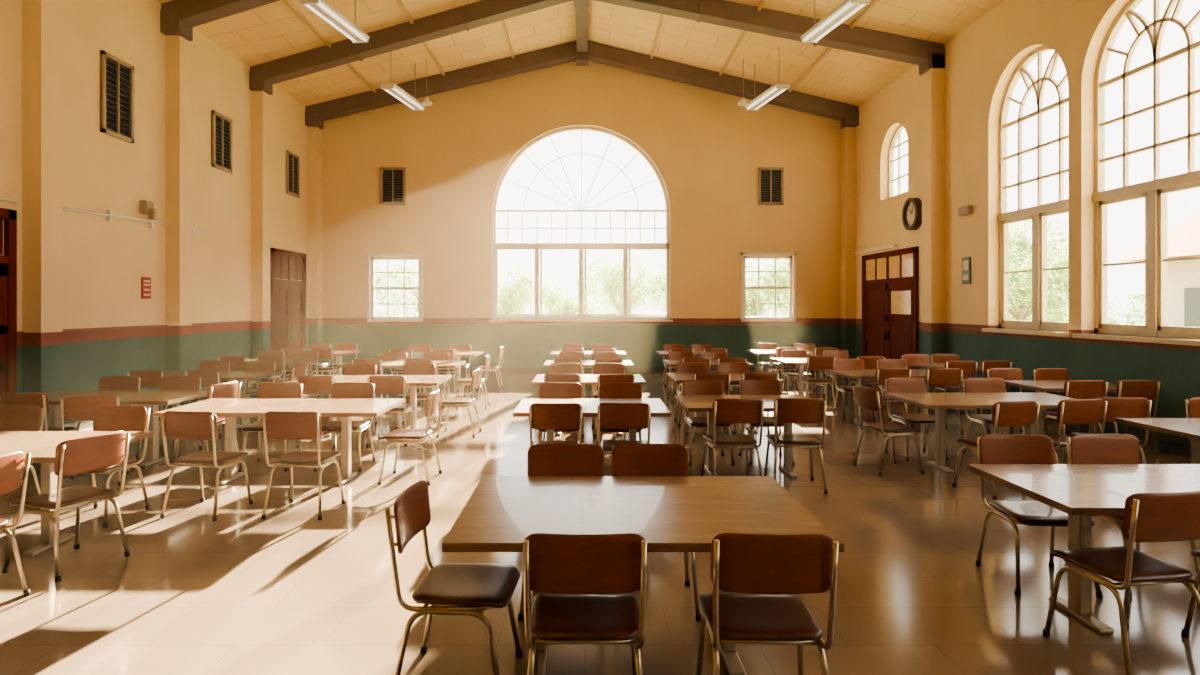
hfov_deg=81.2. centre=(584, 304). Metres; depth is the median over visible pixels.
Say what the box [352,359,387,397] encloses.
dining chair
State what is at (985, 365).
dining chair
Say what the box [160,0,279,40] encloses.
ceiling beam
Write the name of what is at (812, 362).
dining chair
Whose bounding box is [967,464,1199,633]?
dining table
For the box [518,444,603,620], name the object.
dining chair
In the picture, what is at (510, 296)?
tree
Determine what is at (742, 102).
pendant lamp
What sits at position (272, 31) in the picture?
ceiling
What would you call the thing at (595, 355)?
dining chair
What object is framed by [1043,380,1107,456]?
dining chair
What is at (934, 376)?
dining chair
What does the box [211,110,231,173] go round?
air vent
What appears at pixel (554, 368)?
dining chair
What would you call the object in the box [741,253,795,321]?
window
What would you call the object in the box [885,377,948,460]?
dining chair
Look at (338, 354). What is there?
dining table
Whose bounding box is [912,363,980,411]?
dining table
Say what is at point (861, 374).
dining table
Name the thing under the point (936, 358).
dining chair
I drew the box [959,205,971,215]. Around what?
thermostat box
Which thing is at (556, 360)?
dining chair
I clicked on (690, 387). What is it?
dining chair
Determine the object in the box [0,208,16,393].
door
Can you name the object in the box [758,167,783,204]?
air vent
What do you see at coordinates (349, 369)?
dining chair
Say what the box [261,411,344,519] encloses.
dining chair
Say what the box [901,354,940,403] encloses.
dining chair
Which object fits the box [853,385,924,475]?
dining chair
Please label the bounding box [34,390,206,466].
dining table
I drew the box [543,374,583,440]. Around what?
dining chair
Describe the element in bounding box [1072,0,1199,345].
window
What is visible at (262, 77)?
ceiling beam
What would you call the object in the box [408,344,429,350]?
dining chair
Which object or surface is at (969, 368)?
dining chair
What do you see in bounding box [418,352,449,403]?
dining chair
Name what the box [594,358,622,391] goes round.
dining chair
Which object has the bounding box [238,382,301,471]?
dining chair
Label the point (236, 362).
dining chair
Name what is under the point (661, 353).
dining table
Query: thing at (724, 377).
dining chair
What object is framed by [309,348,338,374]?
dining chair
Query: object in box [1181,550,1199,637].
dining chair
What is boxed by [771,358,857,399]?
dining table
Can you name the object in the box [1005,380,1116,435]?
dining table
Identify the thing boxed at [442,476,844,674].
dining table
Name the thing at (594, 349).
dining chair
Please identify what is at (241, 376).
dining table
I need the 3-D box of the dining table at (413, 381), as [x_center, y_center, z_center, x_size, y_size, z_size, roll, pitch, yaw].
[-2.875,1.375,9.500,1.950,0.750,1.000,0,0,0]
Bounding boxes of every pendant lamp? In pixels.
[422,97,431,105]
[738,97,747,105]
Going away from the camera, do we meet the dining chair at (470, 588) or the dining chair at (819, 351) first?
the dining chair at (470, 588)
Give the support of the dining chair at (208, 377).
on the floor
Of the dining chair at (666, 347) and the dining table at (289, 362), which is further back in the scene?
the dining chair at (666, 347)
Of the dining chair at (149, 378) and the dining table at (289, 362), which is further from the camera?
the dining table at (289, 362)
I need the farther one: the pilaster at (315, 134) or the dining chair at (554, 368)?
the pilaster at (315, 134)
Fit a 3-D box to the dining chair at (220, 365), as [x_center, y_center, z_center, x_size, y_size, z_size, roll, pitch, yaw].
[-5.795,1.310,10.715,0.504,0.884,0.538,0,0,0]
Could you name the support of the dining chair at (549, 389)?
on the floor
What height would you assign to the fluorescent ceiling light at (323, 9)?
1.088 m
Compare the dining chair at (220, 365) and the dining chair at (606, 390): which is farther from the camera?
the dining chair at (220, 365)
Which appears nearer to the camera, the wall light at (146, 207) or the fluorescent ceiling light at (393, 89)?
the wall light at (146, 207)
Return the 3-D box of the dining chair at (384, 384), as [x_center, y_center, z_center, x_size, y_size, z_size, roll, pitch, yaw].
[-2.446,1.310,8.873,0.504,0.884,0.538,0,0,0]
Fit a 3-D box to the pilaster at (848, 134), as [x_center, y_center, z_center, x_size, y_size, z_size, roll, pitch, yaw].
[6.825,-1.547,18.140,0.290,6.594,0.380,0,0,0]
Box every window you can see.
[367,254,422,321]
[489,126,672,321]
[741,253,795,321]
[888,125,908,197]
[982,45,1071,336]
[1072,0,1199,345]
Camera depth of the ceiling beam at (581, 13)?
16.23 m
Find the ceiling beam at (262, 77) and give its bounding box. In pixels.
[249,0,944,94]
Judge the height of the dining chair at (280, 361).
0.884 m
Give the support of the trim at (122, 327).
attached to the wall at (104, 263)
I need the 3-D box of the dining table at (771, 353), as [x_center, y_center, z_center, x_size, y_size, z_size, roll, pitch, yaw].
[4.550,1.375,15.100,1.900,0.750,1.000,0,0,0]
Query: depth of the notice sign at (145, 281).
11.29 m
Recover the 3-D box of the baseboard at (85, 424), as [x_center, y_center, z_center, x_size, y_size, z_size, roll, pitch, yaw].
[-7.090,1.690,6.650,0.020,0.120,23.300,0,0,0]
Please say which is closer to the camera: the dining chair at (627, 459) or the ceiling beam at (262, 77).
the dining chair at (627, 459)
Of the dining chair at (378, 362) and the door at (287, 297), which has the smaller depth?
the dining chair at (378, 362)
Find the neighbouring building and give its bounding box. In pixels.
[1118,214,1199,326]
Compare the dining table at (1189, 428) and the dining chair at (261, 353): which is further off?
the dining chair at (261, 353)
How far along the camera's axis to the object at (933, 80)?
13.50 m
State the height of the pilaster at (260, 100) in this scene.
6.494 m
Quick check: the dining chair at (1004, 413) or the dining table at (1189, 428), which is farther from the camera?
the dining chair at (1004, 413)
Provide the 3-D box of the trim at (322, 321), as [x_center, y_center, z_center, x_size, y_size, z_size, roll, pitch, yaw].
[-0.075,0.435,18.291,14.050,0.030,0.018,0,0,0]
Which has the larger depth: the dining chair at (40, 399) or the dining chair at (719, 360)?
the dining chair at (719, 360)
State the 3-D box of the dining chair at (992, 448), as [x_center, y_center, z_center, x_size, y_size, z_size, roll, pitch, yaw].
[2.862,1.310,4.454,0.504,0.884,0.538,0,0,4]
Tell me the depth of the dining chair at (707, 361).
11.53 m
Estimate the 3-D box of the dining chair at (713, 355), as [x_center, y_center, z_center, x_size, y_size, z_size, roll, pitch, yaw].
[2.435,1.310,12.868,0.504,0.884,0.538,0,0,-2]
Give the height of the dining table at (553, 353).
0.750 m
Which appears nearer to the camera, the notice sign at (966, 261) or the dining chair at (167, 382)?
the dining chair at (167, 382)
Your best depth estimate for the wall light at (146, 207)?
11.20 m
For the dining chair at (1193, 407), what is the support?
on the floor
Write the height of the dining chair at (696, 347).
0.884 m
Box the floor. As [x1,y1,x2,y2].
[0,372,1199,674]
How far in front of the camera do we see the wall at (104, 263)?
11.18 m
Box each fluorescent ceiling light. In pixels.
[299,0,368,42]
[380,83,424,110]
[745,64,789,110]
[801,0,870,42]
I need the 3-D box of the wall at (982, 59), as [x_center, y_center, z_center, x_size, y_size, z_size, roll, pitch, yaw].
[7.100,-1.725,6.650,0.300,6.950,23.900,0,0,0]
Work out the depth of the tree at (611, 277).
29.26 m
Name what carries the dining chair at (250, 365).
on the floor
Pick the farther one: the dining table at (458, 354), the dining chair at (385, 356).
the dining table at (458, 354)
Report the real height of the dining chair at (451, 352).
0.884 m
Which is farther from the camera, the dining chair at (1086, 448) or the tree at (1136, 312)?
the tree at (1136, 312)
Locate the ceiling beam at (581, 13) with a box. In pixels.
[575,7,587,51]
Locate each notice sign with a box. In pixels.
[141,277,150,298]
[962,257,970,283]
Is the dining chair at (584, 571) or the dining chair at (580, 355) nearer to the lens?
the dining chair at (584, 571)
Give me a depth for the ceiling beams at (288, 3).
15.55 m
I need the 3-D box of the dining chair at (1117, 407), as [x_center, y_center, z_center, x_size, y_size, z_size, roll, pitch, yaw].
[5.094,1.310,6.816,0.504,0.884,0.538,0,0,10]
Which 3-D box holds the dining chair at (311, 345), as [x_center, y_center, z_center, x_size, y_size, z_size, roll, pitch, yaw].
[-5.899,1.310,15.365,0.504,0.884,0.538,0,0,0]
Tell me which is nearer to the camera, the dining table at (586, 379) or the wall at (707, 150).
the dining table at (586, 379)
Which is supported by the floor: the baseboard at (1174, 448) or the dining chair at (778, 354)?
the dining chair at (778, 354)
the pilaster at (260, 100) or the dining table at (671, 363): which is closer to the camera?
the dining table at (671, 363)
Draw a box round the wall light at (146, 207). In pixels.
[140,200,156,219]
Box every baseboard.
[64,371,308,430]
[323,367,824,371]
[945,391,1190,457]
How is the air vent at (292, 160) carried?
in the wall at (104, 263)
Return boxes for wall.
[0,0,307,423]
[323,61,840,366]
[856,0,1199,446]
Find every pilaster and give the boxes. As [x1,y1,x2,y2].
[22,0,61,426]
[166,35,191,407]
[251,91,269,386]
[308,127,322,372]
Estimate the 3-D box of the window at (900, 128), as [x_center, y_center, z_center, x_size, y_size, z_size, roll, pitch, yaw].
[7.180,-3.260,15.750,0.100,1.620,1.440,0,0,0]
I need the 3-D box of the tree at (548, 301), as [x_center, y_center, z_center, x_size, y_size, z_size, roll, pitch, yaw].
[-0.821,0.450,34.846,3.111,3.648,3.078,0,0,-26]
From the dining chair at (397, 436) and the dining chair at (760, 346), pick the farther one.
the dining chair at (760, 346)
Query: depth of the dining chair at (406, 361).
11.31 m
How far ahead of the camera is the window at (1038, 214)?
11.10 m
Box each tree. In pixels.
[375,260,403,316]
[386,264,417,316]
[498,266,534,313]
[534,278,594,313]
[583,255,661,313]
[643,263,665,312]
[746,263,787,316]
[761,259,787,316]
[1009,216,1068,320]
[1009,244,1068,321]
[1009,246,1068,321]
[1059,291,1144,324]
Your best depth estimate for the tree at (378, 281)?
27.87 m
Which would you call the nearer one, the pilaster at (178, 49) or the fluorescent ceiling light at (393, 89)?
the pilaster at (178, 49)
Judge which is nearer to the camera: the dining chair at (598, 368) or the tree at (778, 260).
the dining chair at (598, 368)
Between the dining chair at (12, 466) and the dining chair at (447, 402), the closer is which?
the dining chair at (12, 466)
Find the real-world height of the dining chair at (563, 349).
0.884 m
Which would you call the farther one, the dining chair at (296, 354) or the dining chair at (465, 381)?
the dining chair at (296, 354)
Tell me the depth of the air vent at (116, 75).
10.58 m
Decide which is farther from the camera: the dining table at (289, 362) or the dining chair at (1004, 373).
the dining table at (289, 362)
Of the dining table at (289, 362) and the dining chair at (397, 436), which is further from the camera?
the dining table at (289, 362)
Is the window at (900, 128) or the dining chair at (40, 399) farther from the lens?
the window at (900, 128)
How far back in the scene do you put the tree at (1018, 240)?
31.42 m
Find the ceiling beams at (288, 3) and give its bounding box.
[282,0,879,91]
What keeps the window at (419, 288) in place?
in the wall at (707, 150)
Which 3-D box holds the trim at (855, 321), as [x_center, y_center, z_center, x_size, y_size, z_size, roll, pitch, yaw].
[6.941,0.435,6.650,0.018,0.030,23.300,0,0,0]
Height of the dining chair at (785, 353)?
0.884 m
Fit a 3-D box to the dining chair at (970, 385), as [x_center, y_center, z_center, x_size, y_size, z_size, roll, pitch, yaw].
[4.734,1.310,8.085,0.504,0.884,0.538,0,0,2]
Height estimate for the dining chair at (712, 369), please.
0.884 m
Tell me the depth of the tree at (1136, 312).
16.44 m
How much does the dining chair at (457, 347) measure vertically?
0.884 m
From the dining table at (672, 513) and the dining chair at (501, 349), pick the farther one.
the dining chair at (501, 349)
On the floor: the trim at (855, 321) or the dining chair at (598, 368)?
the dining chair at (598, 368)
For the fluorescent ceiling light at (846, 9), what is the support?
hanging from the ceiling
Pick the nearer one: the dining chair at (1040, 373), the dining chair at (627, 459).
the dining chair at (627, 459)
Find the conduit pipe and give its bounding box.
[0,197,202,235]
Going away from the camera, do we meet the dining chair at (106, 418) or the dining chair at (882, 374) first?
the dining chair at (106, 418)
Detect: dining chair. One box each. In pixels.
[0,392,76,469]
[0,406,44,508]
[0,451,30,596]
[2,431,129,581]
[60,395,129,488]
[76,376,140,447]
[85,406,149,526]
[127,370,180,409]
[136,376,201,457]
[160,411,252,520]
[169,381,240,464]
[184,360,229,404]
[185,370,240,436]
[218,356,257,397]
[237,360,275,420]
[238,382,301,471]
[256,356,289,383]
[259,351,283,379]
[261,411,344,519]
[285,351,318,397]
[289,364,307,394]
[296,375,335,447]
[305,344,330,374]
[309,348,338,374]
[314,382,375,471]
[329,344,356,374]
[344,364,376,423]
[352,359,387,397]
[366,375,415,446]
[378,389,442,484]
[381,352,406,397]
[385,480,521,674]
[389,349,419,389]
[395,364,436,428]
[404,359,439,401]
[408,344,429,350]
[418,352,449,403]
[431,349,460,393]
[436,368,482,437]
[445,344,470,386]
[456,355,489,408]
[476,346,503,389]
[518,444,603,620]
[523,533,646,674]
[529,403,582,446]
[537,382,581,440]
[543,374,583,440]
[549,363,583,427]
[553,358,582,397]
[559,352,584,397]
[561,348,585,391]
[563,344,584,350]
[591,344,611,373]
[591,352,617,397]
[591,363,624,427]
[593,348,615,351]
[593,374,634,443]
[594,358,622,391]
[597,403,650,453]
[599,383,641,439]
[612,444,701,621]
[662,344,683,385]
[667,348,692,392]
[668,351,693,401]
[674,362,706,425]
[678,358,710,410]
[682,380,734,465]
[686,372,729,440]
[692,344,715,372]
[696,532,838,674]
[701,398,763,475]
[702,351,732,389]
[703,348,726,371]
[717,358,746,385]
[718,362,748,394]
[733,372,778,433]
[739,379,794,464]
[757,343,782,383]
[764,398,827,493]
[769,347,798,387]
[781,350,813,397]
[793,343,815,381]
[800,356,834,403]
[808,347,837,390]
[823,350,855,398]
[833,359,875,418]
[846,356,885,407]
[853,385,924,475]
[860,368,910,426]
[877,359,919,418]
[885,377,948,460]
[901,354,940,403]
[911,368,962,432]
[931,354,964,392]
[931,361,976,413]
[952,400,1039,499]
[963,361,1011,413]
[963,378,1024,451]
[976,434,1102,597]
[987,368,1046,435]
[1033,368,1068,434]
[1042,491,1199,674]
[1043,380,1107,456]
[1049,399,1107,463]
[1066,434,1199,597]
[1071,397,1151,463]
[1089,380,1159,455]
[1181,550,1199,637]
[1185,397,1199,442]
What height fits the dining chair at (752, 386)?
0.884 m
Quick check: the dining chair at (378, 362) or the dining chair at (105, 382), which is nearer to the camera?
the dining chair at (105, 382)
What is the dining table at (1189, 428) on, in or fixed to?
on the floor
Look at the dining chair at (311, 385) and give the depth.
8.59 m
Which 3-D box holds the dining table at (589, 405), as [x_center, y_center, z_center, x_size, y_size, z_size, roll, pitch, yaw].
[0.065,1.375,7.000,1.470,0.750,1.000,0,0,0]
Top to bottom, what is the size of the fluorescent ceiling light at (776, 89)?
1.052 m
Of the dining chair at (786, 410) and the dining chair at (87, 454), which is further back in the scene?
the dining chair at (786, 410)
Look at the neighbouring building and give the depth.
18.54 m
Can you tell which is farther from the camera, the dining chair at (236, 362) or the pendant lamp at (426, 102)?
the pendant lamp at (426, 102)
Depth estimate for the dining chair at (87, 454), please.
4.63 m
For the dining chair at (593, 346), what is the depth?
15.62 m
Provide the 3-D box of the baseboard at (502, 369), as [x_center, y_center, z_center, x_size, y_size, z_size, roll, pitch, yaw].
[-0.075,1.690,18.290,14.050,0.120,0.020,0,0,0]
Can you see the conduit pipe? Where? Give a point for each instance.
(108, 214)
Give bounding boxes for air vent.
[100,50,133,142]
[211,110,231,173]
[286,150,299,197]
[380,167,405,204]
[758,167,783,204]
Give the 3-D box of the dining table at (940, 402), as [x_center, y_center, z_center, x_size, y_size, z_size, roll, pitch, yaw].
[4.325,1.375,7.500,1.850,0.750,1.000,0,0,0]
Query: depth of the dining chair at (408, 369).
10.34 m
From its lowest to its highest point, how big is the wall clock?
0.680 m
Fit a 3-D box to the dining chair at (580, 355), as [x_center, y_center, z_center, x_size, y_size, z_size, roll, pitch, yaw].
[-0.245,1.310,12.775,0.504,0.884,0.538,0,0,-1]
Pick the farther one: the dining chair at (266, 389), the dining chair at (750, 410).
the dining chair at (266, 389)
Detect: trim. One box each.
[17,318,308,333]
[322,321,840,321]
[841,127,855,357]
[855,321,1071,336]
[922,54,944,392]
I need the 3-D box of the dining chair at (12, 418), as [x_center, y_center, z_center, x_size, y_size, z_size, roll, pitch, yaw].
[-4.900,1.310,5.784,0.504,0.884,0.538,0,0,0]
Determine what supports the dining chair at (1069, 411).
on the floor
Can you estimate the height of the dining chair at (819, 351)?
0.884 m
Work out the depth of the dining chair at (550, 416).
6.18 m
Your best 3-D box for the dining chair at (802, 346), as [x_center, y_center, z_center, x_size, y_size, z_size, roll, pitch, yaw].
[4.977,1.310,15.674,0.504,0.884,0.538,0,0,4]
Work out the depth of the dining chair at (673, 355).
13.11 m
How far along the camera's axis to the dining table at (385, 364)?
11.97 m
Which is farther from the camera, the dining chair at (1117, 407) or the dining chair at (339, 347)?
the dining chair at (339, 347)
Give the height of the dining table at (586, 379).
0.750 m
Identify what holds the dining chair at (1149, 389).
on the floor
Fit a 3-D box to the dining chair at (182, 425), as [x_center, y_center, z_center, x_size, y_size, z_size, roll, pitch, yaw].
[-3.205,1.310,5.946,0.504,0.884,0.538,0,0,8]
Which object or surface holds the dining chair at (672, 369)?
on the floor
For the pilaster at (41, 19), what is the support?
attached to the wall at (104, 263)
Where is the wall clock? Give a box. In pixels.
[902,198,921,229]
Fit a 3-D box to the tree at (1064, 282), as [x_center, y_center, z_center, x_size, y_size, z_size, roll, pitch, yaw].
[17.035,-0.067,27.229,4.148,4.864,4.104,0,0,9]
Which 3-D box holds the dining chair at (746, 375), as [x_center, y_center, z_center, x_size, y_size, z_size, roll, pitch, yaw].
[2.262,1.310,9.273,0.504,0.884,0.538,0,0,0]
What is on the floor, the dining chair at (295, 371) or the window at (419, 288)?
the dining chair at (295, 371)
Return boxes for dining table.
[0,431,153,555]
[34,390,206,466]
[154,398,404,484]
[165,371,280,427]
[243,359,320,397]
[281,348,312,378]
[291,375,451,436]
[334,351,360,374]
[338,361,465,405]
[376,351,482,389]
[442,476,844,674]
[513,398,670,440]
[532,374,645,434]
[543,360,633,367]
[550,351,626,356]
[656,351,731,388]
[663,360,753,389]
[667,373,783,432]
[675,395,834,477]
[747,350,823,386]
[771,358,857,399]
[826,369,966,424]
[882,393,1075,472]
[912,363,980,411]
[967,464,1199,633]
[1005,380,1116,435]
[1116,418,1199,463]
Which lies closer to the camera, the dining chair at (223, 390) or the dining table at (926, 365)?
the dining chair at (223, 390)
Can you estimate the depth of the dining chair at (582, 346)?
15.62 m
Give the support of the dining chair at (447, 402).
on the floor
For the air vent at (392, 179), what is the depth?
18.28 m
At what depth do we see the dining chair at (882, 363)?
11.20 m
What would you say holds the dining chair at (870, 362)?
on the floor
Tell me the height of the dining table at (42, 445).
0.750 m
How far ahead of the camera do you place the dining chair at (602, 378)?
8.79 m
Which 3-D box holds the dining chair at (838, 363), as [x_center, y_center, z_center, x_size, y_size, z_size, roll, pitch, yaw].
[4.217,1.310,10.988,0.504,0.884,0.538,0,0,3]
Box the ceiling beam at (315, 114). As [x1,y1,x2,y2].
[305,41,858,128]
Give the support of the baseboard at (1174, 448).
attached to the wall at (982, 59)
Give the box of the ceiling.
[156,0,1004,105]
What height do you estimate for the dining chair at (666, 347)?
0.884 m
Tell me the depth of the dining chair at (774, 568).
2.67 m
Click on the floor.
(290, 591)
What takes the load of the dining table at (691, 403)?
on the floor
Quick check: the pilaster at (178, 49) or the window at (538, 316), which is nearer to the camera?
the pilaster at (178, 49)
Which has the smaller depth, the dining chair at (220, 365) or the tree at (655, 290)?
the dining chair at (220, 365)
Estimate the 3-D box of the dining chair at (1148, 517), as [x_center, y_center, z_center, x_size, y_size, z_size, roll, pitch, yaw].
[2.705,1.310,3.486,0.504,0.884,0.538,0,0,-8]
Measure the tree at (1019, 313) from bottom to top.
4.175 m
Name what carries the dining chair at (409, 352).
on the floor
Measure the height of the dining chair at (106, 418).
0.884 m
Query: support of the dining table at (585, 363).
on the floor
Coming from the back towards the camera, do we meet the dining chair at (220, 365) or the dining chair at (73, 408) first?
the dining chair at (220, 365)
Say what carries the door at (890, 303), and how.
in the wall at (982, 59)
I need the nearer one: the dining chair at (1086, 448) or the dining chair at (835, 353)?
the dining chair at (1086, 448)
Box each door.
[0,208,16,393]
[270,248,305,378]
[862,246,918,368]
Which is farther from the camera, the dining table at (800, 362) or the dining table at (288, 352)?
the dining table at (288, 352)
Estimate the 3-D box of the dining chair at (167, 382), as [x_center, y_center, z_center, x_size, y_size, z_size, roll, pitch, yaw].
[-4.910,1.310,8.288,0.504,0.884,0.538,0,0,-3]
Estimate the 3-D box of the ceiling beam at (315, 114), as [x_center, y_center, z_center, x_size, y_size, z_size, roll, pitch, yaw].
[-0.075,-5.657,17.950,14.050,2.186,0.420,0,0,0]
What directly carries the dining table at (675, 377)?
on the floor
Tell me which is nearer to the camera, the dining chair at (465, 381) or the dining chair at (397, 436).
the dining chair at (397, 436)
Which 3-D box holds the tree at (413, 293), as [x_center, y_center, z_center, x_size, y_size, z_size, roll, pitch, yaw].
[-6.690,0.277,30.030,3.420,4.053,3.457,0,0,10]
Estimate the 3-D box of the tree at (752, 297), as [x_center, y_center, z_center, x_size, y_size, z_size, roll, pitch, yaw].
[7.291,0.191,30.181,3.629,4.256,3.591,0,0,28]
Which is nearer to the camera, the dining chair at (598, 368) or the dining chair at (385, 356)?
the dining chair at (598, 368)
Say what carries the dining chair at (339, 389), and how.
on the floor
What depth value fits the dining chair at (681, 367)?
10.62 m
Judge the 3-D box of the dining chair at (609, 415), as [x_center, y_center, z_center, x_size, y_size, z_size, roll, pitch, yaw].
[0.361,1.310,6.446,0.504,0.884,0.538,0,0,4]

